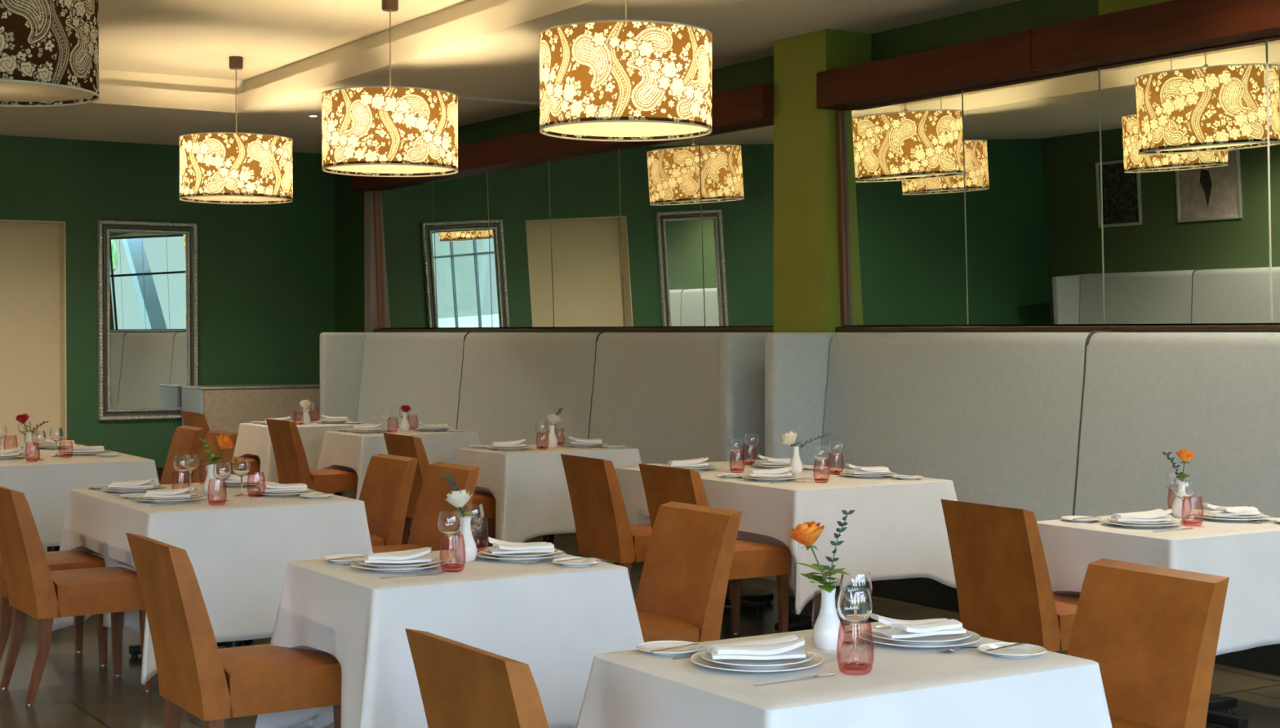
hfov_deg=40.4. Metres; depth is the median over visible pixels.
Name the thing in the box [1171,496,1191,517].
bud vase
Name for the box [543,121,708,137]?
diffuser
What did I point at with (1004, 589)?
dining chair
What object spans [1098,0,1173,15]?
wall
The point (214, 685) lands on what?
dining chair
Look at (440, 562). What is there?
charger plate
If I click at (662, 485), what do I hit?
dining chair
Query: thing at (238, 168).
pendant lamp
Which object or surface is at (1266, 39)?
trim
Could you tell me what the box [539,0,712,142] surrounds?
pendant lamp
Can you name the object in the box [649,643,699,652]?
butter knife
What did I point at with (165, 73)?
ceiling
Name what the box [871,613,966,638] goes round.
napkin
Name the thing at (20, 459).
table knife
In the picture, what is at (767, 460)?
napkin
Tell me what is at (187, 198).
diffuser
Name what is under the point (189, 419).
dining chair
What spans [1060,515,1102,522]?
bread plate
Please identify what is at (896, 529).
tablecloth
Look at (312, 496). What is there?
bread plate
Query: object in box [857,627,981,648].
charger plate
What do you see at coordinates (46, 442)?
napkin
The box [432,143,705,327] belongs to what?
trim
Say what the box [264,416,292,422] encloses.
napkin
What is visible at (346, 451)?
tablecloth
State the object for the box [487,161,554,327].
mirror panel
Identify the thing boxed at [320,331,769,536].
banquette
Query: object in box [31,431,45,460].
wine glass
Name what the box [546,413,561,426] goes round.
rose
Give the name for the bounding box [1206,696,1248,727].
dining table
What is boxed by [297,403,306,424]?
wine glass
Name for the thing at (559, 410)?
sprig
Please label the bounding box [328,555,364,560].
butter knife
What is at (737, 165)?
mirror panel
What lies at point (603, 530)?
dining chair
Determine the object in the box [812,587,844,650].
bud vase
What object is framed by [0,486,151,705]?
dining chair
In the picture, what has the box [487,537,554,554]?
napkin
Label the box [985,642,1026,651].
butter knife
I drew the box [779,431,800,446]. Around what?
rose
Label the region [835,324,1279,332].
trim
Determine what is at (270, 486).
napkin
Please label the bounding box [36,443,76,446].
dinner plate
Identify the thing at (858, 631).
table knife
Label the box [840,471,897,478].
charger plate
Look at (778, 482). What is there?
table knife
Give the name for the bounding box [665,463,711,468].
dinner plate
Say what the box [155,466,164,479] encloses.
baseboard
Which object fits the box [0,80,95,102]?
diffuser
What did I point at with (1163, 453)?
sprig
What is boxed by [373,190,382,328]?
trim
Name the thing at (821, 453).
wine glass
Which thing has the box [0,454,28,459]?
charger plate
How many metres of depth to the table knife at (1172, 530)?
6.47 m
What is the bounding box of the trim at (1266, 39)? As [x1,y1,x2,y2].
[962,39,1272,324]
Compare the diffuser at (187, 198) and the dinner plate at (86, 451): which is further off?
the diffuser at (187, 198)
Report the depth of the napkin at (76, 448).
10.50 m
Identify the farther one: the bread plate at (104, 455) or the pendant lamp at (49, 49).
the bread plate at (104, 455)
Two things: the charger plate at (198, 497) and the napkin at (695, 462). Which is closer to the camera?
the charger plate at (198, 497)
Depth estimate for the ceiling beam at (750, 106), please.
13.96 m
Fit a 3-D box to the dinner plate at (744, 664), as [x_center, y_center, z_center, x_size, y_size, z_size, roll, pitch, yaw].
[0.258,0.654,3.862,0.250,0.019,0.250,-1,1,-32]
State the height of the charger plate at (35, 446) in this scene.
0.018 m
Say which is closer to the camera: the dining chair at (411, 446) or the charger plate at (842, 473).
the charger plate at (842, 473)
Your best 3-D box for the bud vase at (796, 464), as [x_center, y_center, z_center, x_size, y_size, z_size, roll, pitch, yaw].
[0.817,0.503,9.128,0.074,0.143,0.074,-1,1,-32]
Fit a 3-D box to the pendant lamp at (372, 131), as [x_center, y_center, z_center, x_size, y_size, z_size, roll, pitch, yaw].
[-1.650,-1.852,11.503,0.894,1.154,0.894,0,1,-2]
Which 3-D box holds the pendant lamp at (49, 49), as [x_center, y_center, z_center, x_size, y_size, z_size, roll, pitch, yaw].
[-2.888,-1.784,7.782,0.894,1.154,0.894,1,1,38]
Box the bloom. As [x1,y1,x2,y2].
[199,434,235,466]
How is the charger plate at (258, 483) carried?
on the tablecloth at (239, 550)
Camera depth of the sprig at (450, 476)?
5.63 m
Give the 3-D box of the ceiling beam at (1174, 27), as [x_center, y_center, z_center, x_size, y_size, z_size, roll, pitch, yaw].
[4.422,-1.634,6.133,0.450,0.225,11.715,-1,1,-32]
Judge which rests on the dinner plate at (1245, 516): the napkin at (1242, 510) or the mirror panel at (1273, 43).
the napkin at (1242, 510)
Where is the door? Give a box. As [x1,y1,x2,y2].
[0,219,66,447]
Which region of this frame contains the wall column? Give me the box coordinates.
[773,28,871,332]
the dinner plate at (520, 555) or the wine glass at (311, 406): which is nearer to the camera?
the dinner plate at (520, 555)
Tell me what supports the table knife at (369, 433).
on the tablecloth at (346, 451)
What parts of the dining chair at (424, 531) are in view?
seat, backrest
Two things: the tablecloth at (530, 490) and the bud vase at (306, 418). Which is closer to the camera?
the tablecloth at (530, 490)
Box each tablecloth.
[0,444,159,546]
[52,482,373,684]
[233,421,374,483]
[254,546,644,727]
[317,428,481,499]
[454,444,641,542]
[575,622,1112,727]
[592,459,957,614]
[1036,508,1279,655]
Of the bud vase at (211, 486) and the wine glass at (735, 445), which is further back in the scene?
the wine glass at (735, 445)
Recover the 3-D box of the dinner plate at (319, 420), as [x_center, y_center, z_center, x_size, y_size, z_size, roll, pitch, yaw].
[-2.499,0.466,14.225,0.250,0.019,0.250,-1,1,-32]
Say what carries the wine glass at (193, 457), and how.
on the tablecloth at (239, 550)
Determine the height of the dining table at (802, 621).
0.755 m
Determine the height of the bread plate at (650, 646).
0.015 m
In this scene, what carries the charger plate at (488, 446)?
on the tablecloth at (530, 490)
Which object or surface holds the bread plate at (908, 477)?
on the tablecloth at (896, 529)
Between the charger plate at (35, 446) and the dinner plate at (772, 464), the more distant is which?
the charger plate at (35, 446)
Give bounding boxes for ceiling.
[0,0,1021,154]
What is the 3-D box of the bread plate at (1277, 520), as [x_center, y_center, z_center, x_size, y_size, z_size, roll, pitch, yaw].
[2.523,0.611,6.712,0.156,0.015,0.156,-1,1,-32]
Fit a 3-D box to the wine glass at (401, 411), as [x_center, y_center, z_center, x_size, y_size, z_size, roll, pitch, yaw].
[-1.780,0.416,13.158,0.078,0.170,0.078,-1,1,-32]
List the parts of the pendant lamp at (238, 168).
cord, lamp shade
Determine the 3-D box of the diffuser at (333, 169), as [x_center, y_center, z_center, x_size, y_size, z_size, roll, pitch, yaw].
[-1.650,-1.301,11.513,0.878,0.004,0.878,0,1,-2]
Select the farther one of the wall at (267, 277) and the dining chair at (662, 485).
the wall at (267, 277)
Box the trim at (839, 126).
[835,111,848,325]
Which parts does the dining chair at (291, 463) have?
backrest, seat, leg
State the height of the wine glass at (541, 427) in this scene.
0.170 m
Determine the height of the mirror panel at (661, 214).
1.359 m
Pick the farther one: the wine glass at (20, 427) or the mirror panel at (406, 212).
the mirror panel at (406, 212)
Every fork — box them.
[521,560,552,564]
[671,656,690,659]
[936,646,977,653]
[1248,520,1276,523]
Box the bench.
[181,383,319,479]
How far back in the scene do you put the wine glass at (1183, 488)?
6.74 m
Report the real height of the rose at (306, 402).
0.119 m
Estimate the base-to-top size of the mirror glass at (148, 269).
1.784 m
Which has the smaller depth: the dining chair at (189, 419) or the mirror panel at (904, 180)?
the mirror panel at (904, 180)
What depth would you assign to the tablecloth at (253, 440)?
13.76 m
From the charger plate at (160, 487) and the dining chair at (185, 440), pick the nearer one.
the charger plate at (160, 487)
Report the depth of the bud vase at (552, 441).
11.21 m
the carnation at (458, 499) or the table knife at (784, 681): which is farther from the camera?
the carnation at (458, 499)
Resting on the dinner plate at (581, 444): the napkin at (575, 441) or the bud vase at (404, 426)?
the napkin at (575, 441)
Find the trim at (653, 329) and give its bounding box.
[373,327,773,332]
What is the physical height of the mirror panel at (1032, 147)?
1.359 m
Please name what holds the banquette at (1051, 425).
on the floor
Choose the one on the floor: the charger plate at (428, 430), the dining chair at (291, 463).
the dining chair at (291, 463)
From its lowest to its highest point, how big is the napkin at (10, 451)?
0.046 m
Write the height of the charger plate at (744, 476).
0.018 m
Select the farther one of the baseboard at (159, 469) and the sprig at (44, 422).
the baseboard at (159, 469)
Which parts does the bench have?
panel, rail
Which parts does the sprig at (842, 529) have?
stem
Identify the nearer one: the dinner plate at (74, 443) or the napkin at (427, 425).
the dinner plate at (74, 443)
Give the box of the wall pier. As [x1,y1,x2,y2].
[364,191,400,332]
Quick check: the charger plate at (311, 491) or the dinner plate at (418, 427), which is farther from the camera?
the dinner plate at (418, 427)
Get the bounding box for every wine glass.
[0,425,6,449]
[17,421,31,448]
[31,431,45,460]
[49,427,63,457]
[173,455,191,493]
[182,453,199,490]
[213,462,231,502]
[232,457,250,496]
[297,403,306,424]
[307,401,314,422]
[382,408,392,431]
[399,408,409,417]
[437,511,462,566]
[461,503,484,556]
[535,421,547,448]
[546,419,556,446]
[728,438,742,471]
[744,433,758,464]
[813,445,829,480]
[828,440,843,473]
[836,587,872,667]
[839,570,872,645]
[1165,471,1184,515]
[1173,478,1193,523]
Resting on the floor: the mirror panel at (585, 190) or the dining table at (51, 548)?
the dining table at (51, 548)
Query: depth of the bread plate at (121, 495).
7.77 m
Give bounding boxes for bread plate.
[86,484,109,489]
[95,453,122,457]
[119,493,143,498]
[299,493,334,498]
[322,554,364,564]
[335,428,351,431]
[346,422,364,424]
[446,429,466,432]
[469,444,488,448]
[551,557,600,566]
[601,444,626,448]
[636,640,703,655]
[643,463,665,466]
[717,473,746,478]
[802,466,829,470]
[893,475,924,479]
[977,642,1047,657]
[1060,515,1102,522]
[1272,518,1279,522]
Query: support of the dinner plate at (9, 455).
on the charger plate at (22, 455)
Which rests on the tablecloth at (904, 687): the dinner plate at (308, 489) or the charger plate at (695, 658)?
the charger plate at (695, 658)
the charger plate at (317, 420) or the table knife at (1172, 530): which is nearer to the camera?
the table knife at (1172, 530)
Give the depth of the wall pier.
17.25 m
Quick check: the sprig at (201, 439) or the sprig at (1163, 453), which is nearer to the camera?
the sprig at (1163, 453)
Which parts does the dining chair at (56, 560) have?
backrest, leg, seat, leg, leg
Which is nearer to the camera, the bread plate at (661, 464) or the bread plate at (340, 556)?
the bread plate at (340, 556)
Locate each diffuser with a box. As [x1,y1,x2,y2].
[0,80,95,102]
[184,195,287,201]
[326,164,453,173]
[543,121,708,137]
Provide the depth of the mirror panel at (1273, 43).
8.32 m
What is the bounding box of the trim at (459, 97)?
[457,96,539,105]
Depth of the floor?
7.56 m
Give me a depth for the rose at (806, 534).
4.05 m
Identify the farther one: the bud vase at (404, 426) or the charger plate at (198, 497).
the bud vase at (404, 426)
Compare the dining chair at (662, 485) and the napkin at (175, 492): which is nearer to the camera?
the napkin at (175, 492)
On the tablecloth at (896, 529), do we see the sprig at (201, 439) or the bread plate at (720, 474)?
the bread plate at (720, 474)
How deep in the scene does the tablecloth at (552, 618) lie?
5.30 m
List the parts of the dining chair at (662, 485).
backrest, leg, seat, leg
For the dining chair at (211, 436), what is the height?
0.870 m
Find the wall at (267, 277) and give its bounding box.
[0,135,335,466]
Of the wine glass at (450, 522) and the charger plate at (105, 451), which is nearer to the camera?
the wine glass at (450, 522)
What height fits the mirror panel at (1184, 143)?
1.359 m
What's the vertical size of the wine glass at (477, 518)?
0.170 m
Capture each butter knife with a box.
[302,493,330,495]
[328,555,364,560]
[554,556,591,562]
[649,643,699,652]
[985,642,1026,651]
[1073,516,1096,519]
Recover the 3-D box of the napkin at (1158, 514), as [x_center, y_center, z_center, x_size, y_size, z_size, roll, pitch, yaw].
[1.913,0.573,6.666,0.210,0.046,0.141,0,1,-2]
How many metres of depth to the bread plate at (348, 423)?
14.03 m
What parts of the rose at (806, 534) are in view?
stem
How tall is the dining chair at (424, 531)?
0.870 m
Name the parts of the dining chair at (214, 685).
leg, backrest, leg, seat, leg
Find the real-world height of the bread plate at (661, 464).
0.015 m
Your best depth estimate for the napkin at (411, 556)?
5.41 m
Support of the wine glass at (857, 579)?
on the tablecloth at (904, 687)
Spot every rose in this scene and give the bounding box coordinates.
[14,413,30,432]
[299,400,311,406]
[400,404,412,413]
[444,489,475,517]
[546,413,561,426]
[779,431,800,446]
[787,521,850,592]
[1171,449,1195,478]
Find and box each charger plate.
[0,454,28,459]
[34,444,80,448]
[59,450,110,455]
[100,486,166,493]
[134,495,204,502]
[218,480,271,486]
[249,488,315,496]
[316,420,352,423]
[347,429,386,433]
[351,559,445,572]
[413,427,453,431]
[476,550,565,561]
[485,445,532,450]
[562,443,607,447]
[662,465,715,471]
[690,650,822,672]
[741,475,799,481]
[751,462,804,468]
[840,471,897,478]
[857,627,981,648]
[1101,518,1181,528]
[1192,512,1271,521]
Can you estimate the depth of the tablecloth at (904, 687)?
3.75 m
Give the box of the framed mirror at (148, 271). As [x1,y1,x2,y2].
[97,219,198,421]
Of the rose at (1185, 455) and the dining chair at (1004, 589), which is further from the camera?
the rose at (1185, 455)
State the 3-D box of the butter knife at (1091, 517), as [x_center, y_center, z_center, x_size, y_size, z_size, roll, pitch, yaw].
[1.739,0.602,6.798,0.155,0.003,0.011,-1,1,-41]
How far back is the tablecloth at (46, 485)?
9.84 m
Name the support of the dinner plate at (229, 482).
on the charger plate at (258, 483)
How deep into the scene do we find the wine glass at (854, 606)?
3.84 m
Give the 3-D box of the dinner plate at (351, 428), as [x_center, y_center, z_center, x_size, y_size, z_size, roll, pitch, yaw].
[-2.015,0.490,12.876,0.250,0.019,0.250,-1,1,-32]
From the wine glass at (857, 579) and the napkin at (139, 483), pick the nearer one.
the wine glass at (857, 579)
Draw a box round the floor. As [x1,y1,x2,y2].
[0,479,1279,727]
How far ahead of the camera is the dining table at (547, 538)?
11.11 m
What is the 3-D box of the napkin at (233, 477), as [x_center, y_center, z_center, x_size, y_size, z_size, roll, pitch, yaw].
[-1.924,0.541,8.393,0.210,0.046,0.141,0,1,-16]
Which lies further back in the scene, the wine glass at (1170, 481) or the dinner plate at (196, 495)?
the dinner plate at (196, 495)
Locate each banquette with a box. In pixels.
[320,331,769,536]
[764,330,1279,675]
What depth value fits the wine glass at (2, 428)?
10.64 m
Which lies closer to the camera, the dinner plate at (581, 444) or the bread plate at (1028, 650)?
the bread plate at (1028, 650)
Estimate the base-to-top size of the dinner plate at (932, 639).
0.019 m
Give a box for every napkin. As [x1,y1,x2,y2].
[0,447,22,455]
[40,439,74,445]
[66,443,104,451]
[108,477,158,488]
[142,486,195,497]
[218,474,262,482]
[258,480,306,491]
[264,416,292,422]
[320,414,347,420]
[353,423,382,429]
[364,546,431,563]
[418,422,448,428]
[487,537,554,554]
[491,439,525,446]
[568,435,602,444]
[667,457,708,466]
[707,634,805,660]
[748,466,791,475]
[757,454,791,464]
[845,462,890,473]
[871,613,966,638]
[1111,508,1171,521]
[1201,502,1261,515]
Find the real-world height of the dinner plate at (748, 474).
0.019 m
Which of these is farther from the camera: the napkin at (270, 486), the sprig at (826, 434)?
the sprig at (826, 434)
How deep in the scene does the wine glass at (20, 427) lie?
11.12 m
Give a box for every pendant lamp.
[0,0,99,106]
[178,56,293,204]
[321,0,458,177]
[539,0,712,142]
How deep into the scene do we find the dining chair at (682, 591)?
6.18 m
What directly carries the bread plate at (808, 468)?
on the tablecloth at (896, 529)
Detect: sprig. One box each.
[28,421,48,434]
[199,438,212,462]
[442,474,466,517]
[552,408,563,425]
[799,433,831,449]
[822,510,855,582]
[1162,452,1182,477]
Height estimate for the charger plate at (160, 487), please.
0.018 m
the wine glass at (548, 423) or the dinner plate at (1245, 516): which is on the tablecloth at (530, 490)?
the wine glass at (548, 423)
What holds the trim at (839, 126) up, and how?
attached to the wall column
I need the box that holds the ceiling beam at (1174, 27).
[816,0,1279,111]
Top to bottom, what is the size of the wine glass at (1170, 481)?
0.170 m
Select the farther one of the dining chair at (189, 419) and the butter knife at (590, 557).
the dining chair at (189, 419)
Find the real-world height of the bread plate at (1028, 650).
0.015 m
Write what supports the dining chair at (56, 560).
on the floor
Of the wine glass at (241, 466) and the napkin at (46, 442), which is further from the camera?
the napkin at (46, 442)
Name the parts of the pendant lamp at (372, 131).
lamp shade, cord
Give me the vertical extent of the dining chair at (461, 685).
0.870 m
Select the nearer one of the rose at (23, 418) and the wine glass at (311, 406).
the rose at (23, 418)
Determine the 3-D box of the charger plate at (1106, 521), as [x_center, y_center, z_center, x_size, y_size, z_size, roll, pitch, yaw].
[1.915,0.610,6.654,0.294,0.018,0.294,-1,1,-32]
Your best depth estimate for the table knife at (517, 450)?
10.82 m
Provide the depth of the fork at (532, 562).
5.55 m
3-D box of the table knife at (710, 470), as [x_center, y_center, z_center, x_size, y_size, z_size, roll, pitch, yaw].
[0.333,0.569,9.223,0.220,0.007,0.017,-1,1,-34]
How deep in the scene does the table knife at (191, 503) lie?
7.43 m
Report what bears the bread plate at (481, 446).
on the tablecloth at (530, 490)
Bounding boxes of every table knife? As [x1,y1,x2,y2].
[0,458,23,461]
[149,502,200,506]
[359,432,387,434]
[380,571,446,579]
[502,449,533,452]
[697,470,719,472]
[752,673,835,686]
[768,480,805,484]
[844,629,862,633]
[1152,528,1193,532]
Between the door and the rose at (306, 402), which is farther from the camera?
the door
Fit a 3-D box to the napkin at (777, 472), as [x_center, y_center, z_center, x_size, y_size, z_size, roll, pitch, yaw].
[0.652,0.535,8.743,0.210,0.046,0.141,0,1,-2]
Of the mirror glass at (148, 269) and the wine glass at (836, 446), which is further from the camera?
the mirror glass at (148, 269)
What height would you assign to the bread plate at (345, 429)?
0.015 m
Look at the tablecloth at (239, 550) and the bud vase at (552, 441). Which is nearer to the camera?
the tablecloth at (239, 550)
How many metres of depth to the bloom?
7.89 m
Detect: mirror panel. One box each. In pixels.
[377,181,437,328]
[432,171,492,327]
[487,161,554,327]
[548,149,624,327]
[618,137,705,326]
[699,122,773,326]
[843,90,968,325]
[963,67,1104,324]
[1099,39,1271,324]
[1267,36,1279,323]
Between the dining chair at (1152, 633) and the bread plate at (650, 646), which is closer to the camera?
the bread plate at (650, 646)
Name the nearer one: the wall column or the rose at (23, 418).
the rose at (23, 418)
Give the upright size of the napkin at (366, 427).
0.046 m
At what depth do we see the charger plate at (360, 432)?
12.79 m
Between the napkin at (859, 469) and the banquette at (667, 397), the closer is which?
the napkin at (859, 469)
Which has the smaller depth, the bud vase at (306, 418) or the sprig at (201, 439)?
the sprig at (201, 439)
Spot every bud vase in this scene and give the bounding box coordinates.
[22,431,35,456]
[202,463,219,495]
[302,406,310,423]
[400,412,409,431]
[454,516,477,561]
[546,425,557,447]
[788,446,803,474]
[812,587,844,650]
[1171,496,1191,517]
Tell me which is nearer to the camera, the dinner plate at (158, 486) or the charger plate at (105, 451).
the dinner plate at (158, 486)
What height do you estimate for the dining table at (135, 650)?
0.755 m
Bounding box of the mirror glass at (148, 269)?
[109,231,186,408]
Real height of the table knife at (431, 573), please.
0.007 m
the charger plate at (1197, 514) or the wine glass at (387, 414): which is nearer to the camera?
the charger plate at (1197, 514)
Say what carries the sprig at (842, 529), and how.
in the bud vase at (828, 630)
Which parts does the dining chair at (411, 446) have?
leg, backrest, seat, leg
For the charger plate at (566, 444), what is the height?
0.018 m
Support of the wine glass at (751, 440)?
on the tablecloth at (896, 529)
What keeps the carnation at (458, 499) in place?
in the bud vase at (465, 544)
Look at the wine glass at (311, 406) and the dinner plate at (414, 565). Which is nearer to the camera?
the dinner plate at (414, 565)
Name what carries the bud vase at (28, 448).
on the tablecloth at (46, 485)
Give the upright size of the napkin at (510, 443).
0.046 m
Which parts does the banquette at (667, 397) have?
panel, panel, panel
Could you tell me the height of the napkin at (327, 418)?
0.046 m
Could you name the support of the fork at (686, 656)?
on the tablecloth at (904, 687)
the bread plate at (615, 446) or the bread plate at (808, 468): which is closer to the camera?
the bread plate at (808, 468)
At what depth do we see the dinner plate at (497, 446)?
10.93 m
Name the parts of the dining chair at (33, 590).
leg, backrest, leg, seat, leg, leg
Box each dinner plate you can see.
[0,453,24,457]
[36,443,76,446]
[63,449,106,453]
[105,484,161,490]
[139,493,198,500]
[217,479,266,484]
[254,488,311,493]
[319,419,349,422]
[351,428,384,431]
[358,557,438,568]
[417,426,449,429]
[482,548,559,559]
[489,444,528,448]
[565,442,604,445]
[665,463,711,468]
[700,649,813,669]
[746,473,795,479]
[755,462,789,466]
[844,471,892,475]
[866,624,972,644]
[1107,517,1175,525]
[1198,510,1264,519]
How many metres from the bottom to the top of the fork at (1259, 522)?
0.012 m
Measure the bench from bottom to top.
0.953 m
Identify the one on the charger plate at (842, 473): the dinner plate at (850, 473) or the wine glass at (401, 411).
the dinner plate at (850, 473)
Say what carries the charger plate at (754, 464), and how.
on the tablecloth at (896, 529)
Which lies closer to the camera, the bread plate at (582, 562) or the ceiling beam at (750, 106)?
the bread plate at (582, 562)
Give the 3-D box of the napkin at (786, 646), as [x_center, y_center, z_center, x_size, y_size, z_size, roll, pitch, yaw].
[0.256,0.623,3.874,0.210,0.046,0.141,0,1,-4]
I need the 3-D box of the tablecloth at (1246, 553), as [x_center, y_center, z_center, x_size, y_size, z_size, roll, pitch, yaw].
[2.117,0.878,6.764,1.160,0.526,0.932,-1,1,-32]
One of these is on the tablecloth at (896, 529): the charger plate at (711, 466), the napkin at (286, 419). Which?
the charger plate at (711, 466)
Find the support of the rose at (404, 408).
in the bud vase at (404, 426)
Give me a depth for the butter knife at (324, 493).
7.80 m
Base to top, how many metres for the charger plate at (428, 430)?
0.018 m
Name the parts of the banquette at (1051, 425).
panel, panel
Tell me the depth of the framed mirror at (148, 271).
17.73 m
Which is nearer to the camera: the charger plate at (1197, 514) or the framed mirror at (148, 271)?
the charger plate at (1197, 514)
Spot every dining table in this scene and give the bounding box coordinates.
[47,546,59,551]
[128,639,253,657]
[542,533,581,557]
[724,579,871,633]
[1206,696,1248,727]
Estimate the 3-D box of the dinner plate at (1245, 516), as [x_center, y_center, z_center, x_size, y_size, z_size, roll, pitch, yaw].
[2.334,0.599,6.871,0.250,0.019,0.250,-1,1,-32]
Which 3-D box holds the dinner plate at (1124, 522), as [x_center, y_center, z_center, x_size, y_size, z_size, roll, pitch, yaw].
[1.915,0.603,6.654,0.250,0.019,0.250,-1,1,-32]
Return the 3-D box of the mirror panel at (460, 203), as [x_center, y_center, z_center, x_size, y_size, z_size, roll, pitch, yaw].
[-1.606,-1.010,15.695,0.056,1.359,1.086,-1,1,-32]
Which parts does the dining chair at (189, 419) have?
backrest, seat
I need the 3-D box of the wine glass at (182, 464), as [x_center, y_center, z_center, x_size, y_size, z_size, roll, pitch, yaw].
[-2.113,0.509,8.039,0.078,0.170,0.078,-1,1,-32]
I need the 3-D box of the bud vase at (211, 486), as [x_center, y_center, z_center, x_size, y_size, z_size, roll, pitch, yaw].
[-1.948,0.525,7.908,0.074,0.143,0.074,-1,1,-32]
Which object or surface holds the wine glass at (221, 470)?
on the tablecloth at (239, 550)
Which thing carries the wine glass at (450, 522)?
on the tablecloth at (552, 618)
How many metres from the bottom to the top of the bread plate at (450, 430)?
0.015 m
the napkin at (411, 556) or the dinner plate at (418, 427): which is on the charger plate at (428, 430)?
the dinner plate at (418, 427)
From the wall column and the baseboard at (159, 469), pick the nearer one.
the wall column
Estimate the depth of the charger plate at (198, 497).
7.54 m
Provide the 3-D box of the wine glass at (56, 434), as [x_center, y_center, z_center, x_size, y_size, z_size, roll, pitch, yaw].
[-3.476,0.467,10.372,0.078,0.170,0.078,-1,1,-32]
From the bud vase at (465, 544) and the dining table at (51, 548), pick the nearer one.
the bud vase at (465, 544)
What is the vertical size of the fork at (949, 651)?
0.012 m
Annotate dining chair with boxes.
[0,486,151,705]
[0,551,107,666]
[125,533,342,727]
[160,425,204,484]
[180,410,260,475]
[191,430,238,483]
[266,418,358,499]
[359,453,417,546]
[372,462,479,553]
[382,432,496,546]
[404,628,549,727]
[560,453,652,579]
[635,501,742,642]
[638,463,790,634]
[940,498,1079,653]
[1066,558,1229,727]
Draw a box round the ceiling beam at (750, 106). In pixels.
[350,84,773,191]
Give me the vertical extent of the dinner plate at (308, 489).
0.019 m
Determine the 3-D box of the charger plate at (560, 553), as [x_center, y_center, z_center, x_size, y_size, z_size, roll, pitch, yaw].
[-0.390,0.628,5.699,0.294,0.018,0.294,-1,1,-32]
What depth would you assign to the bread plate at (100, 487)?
8.26 m
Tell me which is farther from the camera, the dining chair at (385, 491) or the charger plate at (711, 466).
the charger plate at (711, 466)

